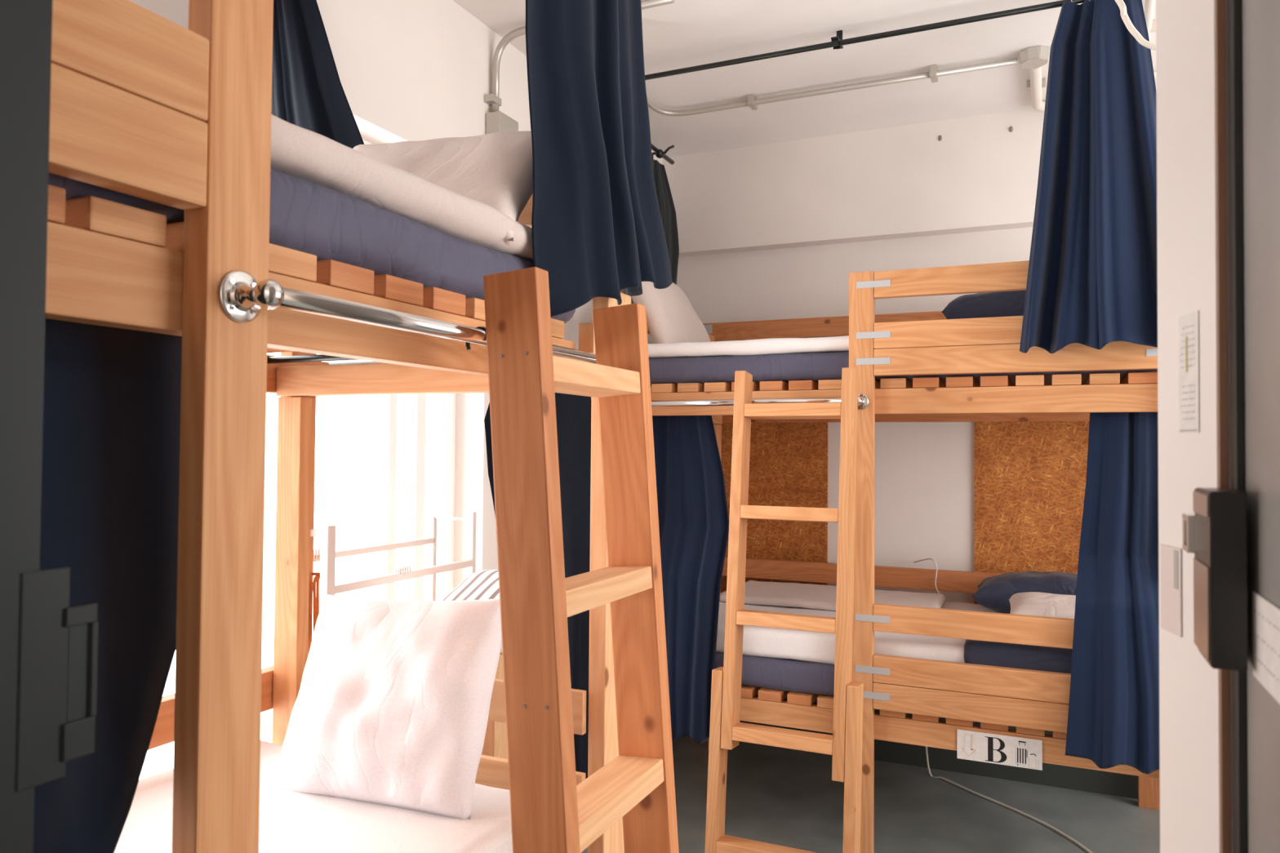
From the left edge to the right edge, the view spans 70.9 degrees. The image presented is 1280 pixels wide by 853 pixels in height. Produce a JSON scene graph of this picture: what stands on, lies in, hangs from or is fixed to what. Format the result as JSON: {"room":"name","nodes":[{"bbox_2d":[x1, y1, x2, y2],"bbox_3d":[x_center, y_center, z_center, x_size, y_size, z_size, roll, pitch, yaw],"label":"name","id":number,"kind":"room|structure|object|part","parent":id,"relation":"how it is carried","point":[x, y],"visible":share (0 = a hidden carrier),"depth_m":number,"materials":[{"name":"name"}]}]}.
{"room":"dormitory","nodes":[
{"label":"dormitory","id":0,"kind":"room"},
{"bbox_2d":[0,0,53,852],"bbox_3d":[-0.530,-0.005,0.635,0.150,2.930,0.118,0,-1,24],"label":"door","id":1,"kind":"structure","parent":0,"point":[25,25],"depth_m":0.64,"materials":[{"name":"black paint"}]},
{"bbox_2d":[15,567,98,792],"bbox_3d":[-0.431,0.184,0.667,0.006,0.156,0.056,0,-1,24],"label":"door hinge","id":2,"kind":"object","parent":1,"relation":"attached to","point":[58,651],"visible":1,"depth_m":0.66,"materials":[{"name":"black paint"}]},
{"bbox_3d":[-0.437,0.183,0.658,0.004,0.156,0.035,0,-1,24],"label":"strike plate","id":3,"kind":"part","parent":2,"relation":"part of","materials":[{"name":"black paint"}]},
{"bbox_2d":[128,0,662,588],"bbox_3d":[-1.170,0.021,2.019,0.200,2.930,5.910,0,-1,24],"label":"wall","id":4,"kind":"structure","parent":0,"point":[408,70],"depth_m":2.92,"materials":[{"name":"paint"}]},
{"bbox_2d":[362,139,456,600],"bbox_3d":[-1.180,0.143,2.092,0.080,2.090,2.440,0,-1,24],"label":"window","id":5,"kind":"structure","parent":4,"relation":"in","point":[445,403],"depth_m":2.98,"materials":[{"name":"white glass"}]},
{"bbox_2d":[484,0,675,133],"bbox_3d":[-0.202,-1.104,3.068,0.700,0.583,0.135,0,-1,24],"label":"conduit","id":6,"kind":"object","parent":4,"relation":"attached to","point":[496,121],"visible":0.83,"depth_m":3.15,"materials":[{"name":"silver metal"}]},
{"bbox_2d":[651,143,674,164],"bbox_3d":[-0.042,-1.315,4.041,0.188,0.061,0.860,0,-1,24],"label":"curtain rod","id":7,"kind":"object","parent":4,"relation":"attached to","point":[660,153],"visible":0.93,"depth_m":4.27,"materials":[{"name":"black metal"}]},
{"bbox_2d":[651,152,679,284],"bbox_3d":[0.077,-0.918,4.253,0.050,0.712,0.446,0,-1,26],"label":"curtain","id":8,"kind":"object","parent":7,"relation":"hanging from","point":[666,205],"visible":0.27,"depth_m":4.36,"materials":[{"name":"blue fabric"}]},
{"bbox_2d":[647,57,1017,115],"bbox_3d":[0.507,-0.979,3.630,1.825,0.829,0.530,0,-1,2],"label":"conduit","id":9,"kind":"object","parent":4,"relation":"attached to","point":[753,101],"visible":0.49,"depth_m":3.62,"materials":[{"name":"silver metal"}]},
{"bbox_2d":[453,0,1156,158],"bbox_3d":[0.783,-1.496,1.249,4.400,0.100,6.050,0,-1,24],"label":"ceiling","id":10,"kind":"structure","parent":0,"point":[768,26],"depth_m":3.45,"materials":[{"name":"paint"}]},
{"bbox_2d":[640,0,761,22],"bbox_3d":[0.149,-1.406,2.826,0.570,0.020,0.570,0,-1,24],"label":"ceiling plate","id":11,"kind":"object","parent":10,"relation":"attached to","point":[681,11],"visible":0.77,"depth_m":3.00,"materials":[{"name":"paint"}]},
{"bbox_2d":[644,0,1093,79],"bbox_3d":[0.737,-1.361,3.129,2.080,0.085,0.090,0,-1,24],"label":"curtain rod","id":12,"kind":"object","parent":10,"relation":"attached to","point":[837,42],"visible":0.9,"depth_m":3.09,"materials":[{"name":"black metal"}]},
{"bbox_2d":[1019,0,1157,353],"bbox_3d":[1.418,-0.779,2.740,0.486,1.098,0.148,0,-1,24],"label":"curtain","id":13,"kind":"object","parent":12,"relation":"hanging from","point":[1092,277],"visible":0.89,"depth_m":2.74,"materials":[{"name":"blue fabric"}]},
{"bbox_2d":[1018,45,1048,69],"bbox_3d":[1.463,-1.370,3.337,0.103,0.045,0.103,0,-1,24],"label":"junction box","id":14,"kind":"object","parent":10,"relation":"attached to","point":[1032,57],"visible":1,"depth_m":3.30,"materials":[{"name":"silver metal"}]},
{"bbox_2d":[1026,66,1045,111],"bbox_3d":[1.711,-1.363,3.563,0.325,0.045,0.506,0,-1,24],"label":"conduit","id":15,"kind":"object","parent":10,"relation":"attached to","point":[1036,82],"visible":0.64,"depth_m":3.59,"materials":[{"name":"beige plastic"}]},
{"bbox_2d":[1114,0,1155,50],"bbox_3d":[1.632,-1.149,2.366,0.795,0.552,0.447,0,-1,24],"label":"cable","id":16,"kind":"object","parent":10,"relation":"hanging from","point":[1121,4],"visible":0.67,"depth_m":2.30,"materials":[{"name":"beige plastic"}]},
{"bbox_2d":[1143,0,1156,79],"bbox_3d":[1.824,-1.374,3.176,0.250,0.038,0.973,-1,-2,44],"label":"conduit","id":17,"kind":"object","parent":10,"relation":"attached to","point":[1149,4],"visible":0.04,"depth_m":3.00,"materials":[{"name":"beige plastic"}]},
{"bbox_2d":[662,107,1044,604],"bbox_3d":[1.972,0.088,3.859,4.400,2.930,0.240,0,-1,24],"label":"wall","id":18,"kind":"structure","parent":0,"point":[775,231],"depth_m":4.19,"materials":[{"name":"paint"}]},
{"bbox_2d":[720,422,827,592],"bbox_3d":[0.620,0.485,4.433,0.612,1.300,0.013,0,-1,24],"label":"board panel","id":19,"kind":"object","parent":18,"relation":"attached to","point":[788,461],"visible":0.21,"depth_m":4.39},
{"bbox_2d":[740,693,1137,799],"bbox_3d":[1.860,1.343,3.848,4.200,0.418,0.014,0,-1,24],"label":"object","id":20,"kind":"structure","parent":18,"relation":"attached to","point":[1112,784],"depth_m":3.94,"materials":[{"name":"grey paint"}]},
{"bbox_2d":[973,421,1089,604],"bbox_3d":[1.979,0.482,3.815,1.052,1.300,0.013,0,-1,24],"label":"board panel","id":21,"kind":"object","parent":18,"relation":"attached to","point":[1030,477],"visible":0.07,"depth_m":3.94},
{"bbox_2d":[581,735,1159,852],"bbox_3d":[0.759,1.533,1.181,4.400,0.100,6.050,0,-1,24],"label":"floor","id":22,"kind":"structure","parent":0,"point":[788,797],"depth_m":3.61,"materials":[{"name":"grey concrete"}]},
{"bbox_2d":[45,0,631,852],"bbox_3d":[-0.839,0.438,1.175,0.984,2.064,2.036,0,-1,24],"label":"bunk bed","id":23,"kind":"object","parent":22,"relation":"on","point":[144,104],"visible":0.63,"depth_m":0.98,"materials":[{"name":"brown wood"}]},
{"bbox_2d":[32,318,182,852],"bbox_3d":[-0.653,0.414,0.602,0.219,1.112,0.933,0,-1,24],"label":"curtain","id":24,"kind":"object","parent":23,"relation":"hanging from","point":[111,427],"visible":0.58,"depth_m":0.96,"materials":[{"name":"blue fabric"}]},
{"bbox_3d":[-1.235,0.601,1.350,0.038,0.090,2.036,0,-1,24],"label":"rail","id":25,"kind":"part","parent":23,"relation":"part of","materials":[{"name":"brown wood"}]},
{"bbox_3d":[-0.468,0.437,0.993,0.038,2.064,0.084,0,-1,24],"label":"post","id":26,"kind":"part","parent":23,"relation":"part of","materials":[{"name":"brown wood"}]},
{"bbox_3d":[-0.824,0.711,2.112,0.073,1.560,0.036,0,-1,24],"label":"corner post","id":27,"kind":"part","parent":23,"relation":"part of","materials":[{"name":"brown wood"}]},
{"bbox_3d":[-0.867,0.462,2.258,0.038,2.064,0.083,0,-1,24],"label":"post","id":28,"kind":"part","parent":23,"relation":"part of","materials":[{"name":"brown wood"}]},
{"bbox_2d":[48,167,575,324],"bbox_3d":[-0.863,-0.278,1.152,0.800,0.111,1.861,0,-1,24],"label":"mattress","id":29,"kind":"object","parent":23,"relation":"on","point":[306,216],"visible":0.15,"depth_m":1.25,"materials":[{"name":"blue fabric"}]},
{"bbox_2d":[270,114,533,262],"bbox_3d":[-0.863,-0.361,1.132,0.804,0.070,1.780,0,-1,24],"label":"duvet","id":30,"kind":"object","parent":29,"relation":"on","point":[296,151],"visible":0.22,"depth_m":1.29,"materials":[{"name":"white fabric"}]},
{"bbox_2d":[353,130,533,245],"bbox_3d":[-0.424,-0.461,1.765,0.563,0.292,0.248,0,-1,21],"label":"pillow","id":31,"kind":"object","parent":30,"relation":"on","point":[494,170],"visible":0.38,"depth_m":1.70,"materials":[{"name":"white fabric"}]},
{"bbox_2d":[266,354,359,363],"bbox_3d":[-0.646,-0.156,2.006,0.635,0.016,0.016,0,-1,24],"label":"curtain rod","id":32,"kind":"object","parent":23,"relation":"attached to","point":[316,357],"visible":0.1,"depth_m":2.05,"materials":[{"name":"silver metal"}]},
{"bbox_2d":[271,0,364,148],"bbox_3d":[-0.768,-0.874,2.105,0.446,0.993,0.045,0,-1,26],"label":"curtain","id":33,"kind":"object","parent":23,"relation":"hanging from","point":[308,92],"visible":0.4,"depth_m":2.10,"materials":[{"name":"blue fabric"}]},
{"bbox_2d":[328,360,382,364],"bbox_3d":[-0.451,-0.160,2.176,0.820,0.014,0.014,0,-1,24],"label":"curtain rod","id":34,"kind":"object","parent":23,"relation":"attached to","point":[366,362],"visible":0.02,"depth_m":2.30,"materials":[{"name":"silver metal"}]},
{"bbox_2d":[484,392,591,779],"bbox_3d":[-0.236,0.370,2.061,0.296,1.033,0.068,0,-1,24],"label":"curtain","id":35,"kind":"object","parent":34,"relation":"hanging from","point":[573,412],"visible":0.16,"depth_m":2.02,"materials":[{"name":"blue fabric"}]},
{"bbox_2d":[525,0,672,316],"bbox_3d":[-0.058,-0.777,1.815,0.092,1.186,0.651,0,-1,24],"label":"curtain","id":36,"kind":"object","parent":23,"relation":"hanging from","point":[597,230],"visible":1,"depth_m":1.69,"materials":[{"name":"blue fabric"}]},
{"bbox_3d":[-0.066,0.604,1.877,0.038,1.775,0.111,0,-1,24],"label":"post","id":37,"kind":"part","parent":23,"relation":"part of","materials":[{"name":"brown wood"}]},
{"bbox_3d":[-0.881,0.847,1.106,0.800,0.119,1.815,0,-1,24],"label":"mattress","id":38,"kind":"object","parent":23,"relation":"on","visible":0},
{"bbox_2d":[114,740,512,852],"bbox_3d":[-0.881,0.734,1.087,0.808,0.124,1.735,0,-1,24],"label":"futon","id":39,"kind":"object","parent":38,"relation":"on","point":[290,821],"visible":0.38,"depth_m":1.57,"materials":[{"name":"white fabric"}]},
{"bbox_2d":[275,594,502,819],"bbox_3d":[-0.484,0.529,1.749,0.475,0.393,0.249,0,-1,26],"label":"pillow","id":40,"kind":"object","parent":39,"relation":"on","point":[391,708],"visible":0.99,"depth_m":1.67,"materials":[{"name":"white fabric"}]},
{"bbox_2d":[271,511,475,742],"bbox_3d":[-0.720,0.877,2.523,0.175,1.248,0.636,0,-1,24],"label":"metal railing","id":41,"kind":"object","parent":22,"relation":"on","point":[327,554],"visible":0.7,"depth_m":2.49,"materials":[{"name":"grey metal"}]},
{"bbox_2d":[311,572,319,631],"bbox_3d":[-0.799,0.463,2.264,0.082,0.204,0.029,-1,-2,42],"label":"bundle","id":42,"kind":"object","parent":41,"relation":"hanging from","point":[316,580],"visible":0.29,"depth_m":2.28,"materials":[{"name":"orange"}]},
{"bbox_3d":[-0.814,0.468,2.275,0.012,0.193,0.027,1,-2,-36],"label":"cord","id":43,"kind":"part","parent":42,"relation":"part of","materials":[{"name":"orange plastic"}]},
{"bbox_3d":[-0.778,0.870,2.215,0.026,1.248,0.026,0,-1,24],"label":"leg","id":44,"kind":"part","parent":41,"relation":"part of","materials":[{"name":"grey metal"}]},
{"bbox_3d":[-0.782,0.354,2.570,0.016,0.016,0.606,0,-1,24],"label":"long rail","id":45,"kind":"part","parent":41,"relation":"part of","materials":[{"name":"grey metal"}]},
{"bbox_3d":[-0.646,0.414,2.507,0.020,0.020,0.610,0,-1,24],"label":"long rail","id":46,"kind":"part","parent":41,"relation":"part of","materials":[{"name":"grey metal"}]},
{"bbox_3d":[-0.660,0.895,2.836,0.016,1.218,0.016,0,-1,24],"label":"leg","id":47,"kind":"part","parent":41,"relation":"part of","materials":[{"name":"grey metal"}]},
{"bbox_3d":[-0.524,0.884,2.775,0.016,1.238,0.016,0,-1,24],"label":"leg","id":48,"kind":"part","parent":41,"relation":"part of","materials":[{"name":"grey metal"}]},
{"bbox_2d":[481,653,507,759],"bbox_3d":[-0.400,1.037,2.429,0.260,0.930,0.380,0,-1,24],"label":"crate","id":49,"kind":"object","parent":22,"relation":"on","point":[495,744],"visible":0.02,"depth_m":2.22,"materials":[{"name":"brown wood"}]},
{"bbox_2d":[440,569,502,653],"bbox_3d":[-0.409,0.501,2.436,0.300,0.195,0.315,0,-1,24],"label":"cushion","id":50,"kind":"object","parent":49,"relation":"on","point":[482,584],"visible":0.25,"depth_m":2.43,"materials":[{"name":"fabric"}]},
{"bbox_2d":[465,266,679,852],"bbox_3d":[-0.082,0.620,1.442,0.264,1.690,0.389,0,-1,24],"label":"ladder","id":51,"kind":"object","parent":22,"relation":"on","point":[550,813],"visible":0.91,"depth_m":1.30,"materials":[{"name":"brown wood"}]},
{"bbox_3d":[-0.132,0.616,1.273,0.090,1.688,0.038,-5,-3,24],"label":"rail","id":52,"kind":"part","parent":51,"relation":"part of","materials":[{"name":"brown wood"}]},
{"bbox_3d":[0.013,0.625,1.592,0.090,1.688,0.038,-5,-3,24],"label":"rail","id":53,"kind":"part","parent":51,"relation":"part of","materials":[{"name":"brown wood"}]},
{"bbox_2d":[704,367,863,852],"bbox_3d":[0.488,0.665,2.965,0.486,1.719,0.263,0,-1,24],"label":"ladder","id":54,"kind":"object","parent":22,"relation":"on","point":[726,731],"visible":1,"depth_m":2.94,"materials":[{"name":"brown wood"}]},
{"bbox_3d":[0.258,1.169,2.999,0.038,0.705,0.088,0,-7,24],"label":"extension rail","id":55,"kind":"part","parent":54,"relation":"part of","materials":[{"name":"brown wood"}]},
{"bbox_3d":[0.332,0.440,3.067,0.038,1.265,0.088,0,-7,24],"label":"rail","id":56,"kind":"part","parent":54,"relation":"part of","materials":[{"name":"brown wood"}]},
{"bbox_3d":[0.666,0.462,2.912,0.038,1.310,0.088,0,-7,24],"label":"rail","id":57,"kind":"part","parent":54,"relation":"part of","materials":[{"name":"brown wood"}]},
{"bbox_3d":[0.666,1.168,2.813,0.038,0.705,0.088,0,-7,24],"label":"extension rail","id":58,"kind":"part","parent":54,"relation":"part of","materials":[{"name":"brown wood"}]},
{"bbox_2d":[645,260,1159,852],"bbox_3d":[0.962,0.506,3.573,2.036,2.064,1.152,0,-1,24],"label":"bunk bed","id":59,"kind":"object","parent":22,"relation":"on","point":[1035,702],"visible":0.39,"depth_m":3.04,"materials":[{"name":"brown wood"}]},
{"bbox_3d":[0.323,-0.480,4.435,0.070,0.045,0.002,0,-1,24],"label":"joining plate","id":60,"kind":"part","parent":59,"relation":"part of","materials":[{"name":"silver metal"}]},
{"bbox_3d":[0.361,0.771,4.342,0.036,1.560,0.073,0,-1,24],"label":"corner post","id":61,"kind":"part","parent":59,"relation":"part of","materials":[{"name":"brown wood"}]},
{"bbox_2d":[715,652,834,695],"bbox_3d":[1.025,0.917,3.546,1.824,0.118,0.970,0,-1,24],"label":"mattress","id":62,"kind":"object","parent":59,"relation":"on","point":[774,673],"visible":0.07,"depth_m":3.25,"materials":[{"name":"fabric"}]},
{"bbox_2d":[715,601,999,664],"bbox_3d":[1.047,0.807,3.545,1.740,0.119,0.948,0,-1,24],"label":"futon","id":63,"kind":"object","parent":62,"relation":"on","point":[763,642],"visible":0.13,"depth_m":3.24,"materials":[{"name":"white fabric"}]},
{"bbox_2d":[719,580,946,611],"bbox_3d":[0.829,0.739,3.877,0.900,0.042,0.466,0,-1,24],"label":"blanket","id":64,"kind":"object","parent":63,"relation":"on","point":[818,597],"visible":0.68,"depth_m":3.81,"materials":[{"name":"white fabric"}]},
{"bbox_2d":[964,639,1072,673],"bbox_3d":[1.381,0.764,2.980,0.572,0.111,0.244,0,-1,24],"label":"folded blanket","id":65,"kind":"object","parent":63,"relation":"on","point":[1056,660],"visible":0.36,"depth_m":2.92,"materials":[{"name":"fabric"}]},
{"bbox_2d":[972,570,1077,613],"bbox_3d":[1.731,0.682,3.568,0.760,0.197,0.320,0,-1,24],"label":"duvet","id":66,"kind":"object","parent":63,"relation":"on","point":[993,593],"visible":0.37,"depth_m":3.54,"materials":[{"name":"fabric"}]},
{"bbox_2d":[1008,591,1075,618],"bbox_3d":[1.550,0.684,3.266,0.400,0.125,0.277,0,-1,24],"label":"pillow","id":67,"kind":"object","parent":63,"relation":"on","point":[1031,603],"visible":0.38,"depth_m":3.25,"materials":[{"name":"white fabric"}]},
{"bbox_3d":[1.184,-0.466,4.066,2.036,0.091,0.038,0,-1,24],"label":"rail","id":68,"kind":"part","parent":59,"relation":"part of","materials":[{"name":"brown wood"}]},
{"bbox_3d":[0.768,0.494,3.115,0.084,2.064,0.038,0,-1,24],"label":"post","id":69,"kind":"part","parent":59,"relation":"part of","materials":[{"name":"brown wood"}]},
{"bbox_3d":[1.175,0.681,4.040,2.036,0.090,0.038,0,-1,24],"label":"rail","id":70,"kind":"part","parent":59,"relation":"part of","materials":[{"name":"brown wood"}]},
{"bbox_3d":[0.795,0.834,3.072,0.116,0.023,0.002,0,-1,24],"label":"joining plate","id":71,"kind":"part","parent":59,"relation":"part of","materials":[{"name":"silver metal"}]},
{"bbox_3d":[0.796,0.658,3.076,0.116,0.023,0.002,0,-1,24],"label":"joining plate","id":72,"kind":"part","parent":59,"relation":"part of","materials":[{"name":"silver metal"}]},
{"bbox_3d":[0.803,-0.225,3.096,0.116,0.023,0.002,0,-1,24],"label":"joining plate","id":73,"kind":"part","parent":59,"relation":"part of","materials":[{"name":"silver metal"}]},
{"bbox_3d":[0.804,-0.316,3.098,0.116,0.023,0.002,0,-1,24],"label":"joining plate","id":74,"kind":"part","parent":59,"relation":"part of","materials":[{"name":"silver metal"}]},
{"bbox_3d":[0.806,-0.492,3.102,0.116,0.023,0.002,0,-1,24],"label":"joining plate","id":75,"kind":"part","parent":59,"relation":"part of","materials":[{"name":"silver metal"}]},
{"bbox_3d":[0.794,0.920,3.070,0.116,0.023,0.002,0,-1,24],"label":"joining plate","id":76,"kind":"part","parent":59,"relation":"part of","materials":[{"name":"silver metal"}]},
{"bbox_2d":[648,351,1157,386],"bbox_3d":[0.998,-0.208,3.588,1.901,0.109,0.968,0,-1,24],"label":"mattress","id":77,"kind":"object","parent":59,"relation":"on","point":[815,366],"visible":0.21,"depth_m":3.30,"materials":[{"name":"blue fabric"}]},
{"bbox_2d":[648,335,848,358],"bbox_3d":[1.014,-0.287,3.574,1.820,0.063,0.973,0,-1,24],"label":"futon","id":78,"kind":"object","parent":77,"relation":"on","point":[834,344],"visible":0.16,"depth_m":3.33,"materials":[{"name":"white fabric"}]},
{"bbox_2d":[631,281,711,343],"bbox_3d":[0.135,-0.481,3.928,0.260,0.371,0.611,0,-1,28],"label":"pillow","id":79,"kind":"object","parent":78,"relation":"on","point":[672,317],"visible":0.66,"depth_m":3.73,"materials":[{"name":"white fabric"}]},
{"bbox_2d":[941,289,1026,319],"bbox_3d":[1.441,-0.405,3.223,0.620,0.214,0.420,0,-1,28],"label":"duvet","id":80,"kind":"object","parent":78,"relation":"on","point":[999,304],"visible":0.16,"depth_m":3.13,"materials":[{"name":"fabric"}]},
{"bbox_2d":[913,558,940,594],"bbox_3d":[1.278,0.668,4.019,0.031,0.170,0.218,1,-1,-16],"label":"cable","id":81,"kind":"object","parent":59,"relation":"hanging from","point":[926,558],"visible":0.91,"depth_m":3.94,"materials":[{"name":"beige plastic"}]},
{"bbox_2d":[956,729,1042,770],"bbox_3d":[1.173,1.056,2.935,0.258,0.096,0.002,0,-1,24],"label":"sign","id":82,"kind":"object","parent":59,"relation":"attached to","point":[1018,752],"visible":1,"depth_m":2.93,"materials":[{"name":"paper"}]},
{"bbox_3d":[2.082,0.518,3.676,0.083,2.064,0.038,0,-1,24],"label":"post","id":83,"kind":"part","parent":59,"relation":"part of","materials":[{"name":"brown wood"}]},
{"bbox_3d":[1.606,-0.227,2.732,0.116,0.023,0.002,0,-1,24],"label":"joining plate","id":84,"kind":"part","parent":59,"relation":"part of","materials":[{"name":"silver metal"}]},
{"bbox_3d":[0.840,-0.071,3.204,1.920,0.016,0.016,0,-1,24],"label":"curtain rod","id":85,"kind":"object","parent":59,"relation":"attached to","visible":0},
{"bbox_2d":[652,415,728,743],"bbox_3d":[0.157,0.541,3.398,0.332,1.228,0.220,0,-1,24],"label":"curtain","id":86,"kind":"object","parent":85,"relation":"hanging from","point":[693,512],"visible":0.76,"depth_m":3.38,"materials":[{"name":"blue fabric"}]},
{"bbox_2d":[1065,412,1159,774],"bbox_3d":[1.502,0.480,2.777,0.352,1.113,0.229,0,-1,24],"label":"curtain","id":87,"kind":"object","parent":85,"relation":"hanging from","point":[1113,715],"visible":0.87,"depth_m":2.76,"materials":[{"name":"blue fabric"}]},
{"bbox_2d":[925,746,1092,852],"bbox_3d":[1.502,1.324,3.470,0.136,0.448,1.235,1,-1,-16],"label":"cable","id":88,"kind":"object","parent":22,"relation":"on","point":[926,753],"visible":0.8,"depth_m":3.64,"materials":[{"name":"beige plastic"}]},
{"bbox_2d":[1155,0,1232,852],"bbox_3d":[1.431,0.005,0.374,2.104,2.930,0.112,0,-1,24],"label":"wall","id":89,"kind":"structure","parent":0,"point":[1189,710],"depth_m":0.80,"materials":[{"name":"white paint"}]},
{"bbox_2d":[1160,543,1182,637],"bbox_3d":[0.489,0.150,0.828,0.002,0.079,0.042,0,-1,9],"label":"strike plate","id":90,"kind":"object","parent":89,"relation":"attached to","point":[1171,557],"visible":1,"depth_m":0.83,"materials":[{"name":"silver metal"}]},
{"bbox_2d":[1178,310,1199,433],"bbox_3d":[0.485,-0.047,0.795,0.001,0.106,0.038,0,-1,9],"label":"sticker","id":91,"kind":"object","parent":89,"relation":"attached to","point":[1188,336],"visible":1,"depth_m":0.79,"materials":[{"name":"grey paper"}]},
{"bbox_2d":[1180,324,1195,419],"bbox_3d":[0.485,-0.048,0.796,0.001,0.083,0.028,0,-1,9],"label":"print","id":92,"kind":"object","parent":91,"relation":"on","point":[1187,331],"depth_m":0.80,"materials":[{"name":"grey paper"}]},
{"bbox_3d":[0.484,0.004,0.794,0.001,0.002,0.034,0,-1,9],"label":"printed frame","id":93,"kind":"part","parent":91,"relation":"part of","materials":[{"name":"grey paper"}]},
{"bbox_2d":[1182,0,1279,852],"bbox_3d":[0.317,0.056,0.356,0.074,2.790,0.873,0,-1,24],"label":"door leaf","id":94,"kind":"structure","parent":89,"relation":"in","point":[1233,535],"depth_m":0.68,"materials":[{"name":"grey paint"}]},
{"bbox_3d":[0.444,0.061,0.712,0.001,0.017,0.071,0,-1,24],"label":"plate","id":95,"kind":"part","parent":94,"relation":"part of","materials":[{"name":"silver metal"}]},
{"bbox_3d":[0.443,0.143,0.710,0.001,0.070,0.071,0,-1,24],"label":"plate","id":96,"kind":"part","parent":94,"relation":"part of","materials":[{"name":"silver metal"}]},
{"bbox_2d":[1252,591,1279,704],"bbox_3d":[0.427,0.152,0.605,0.002,0.062,0.141,0,-1,24],"label":"paper","id":97,"kind":"object","parent":94,"relation":"attached to","point":[1265,615],"visible":1,"depth_m":0.63,"materials":[{"name":"grey paper"}]}
]}

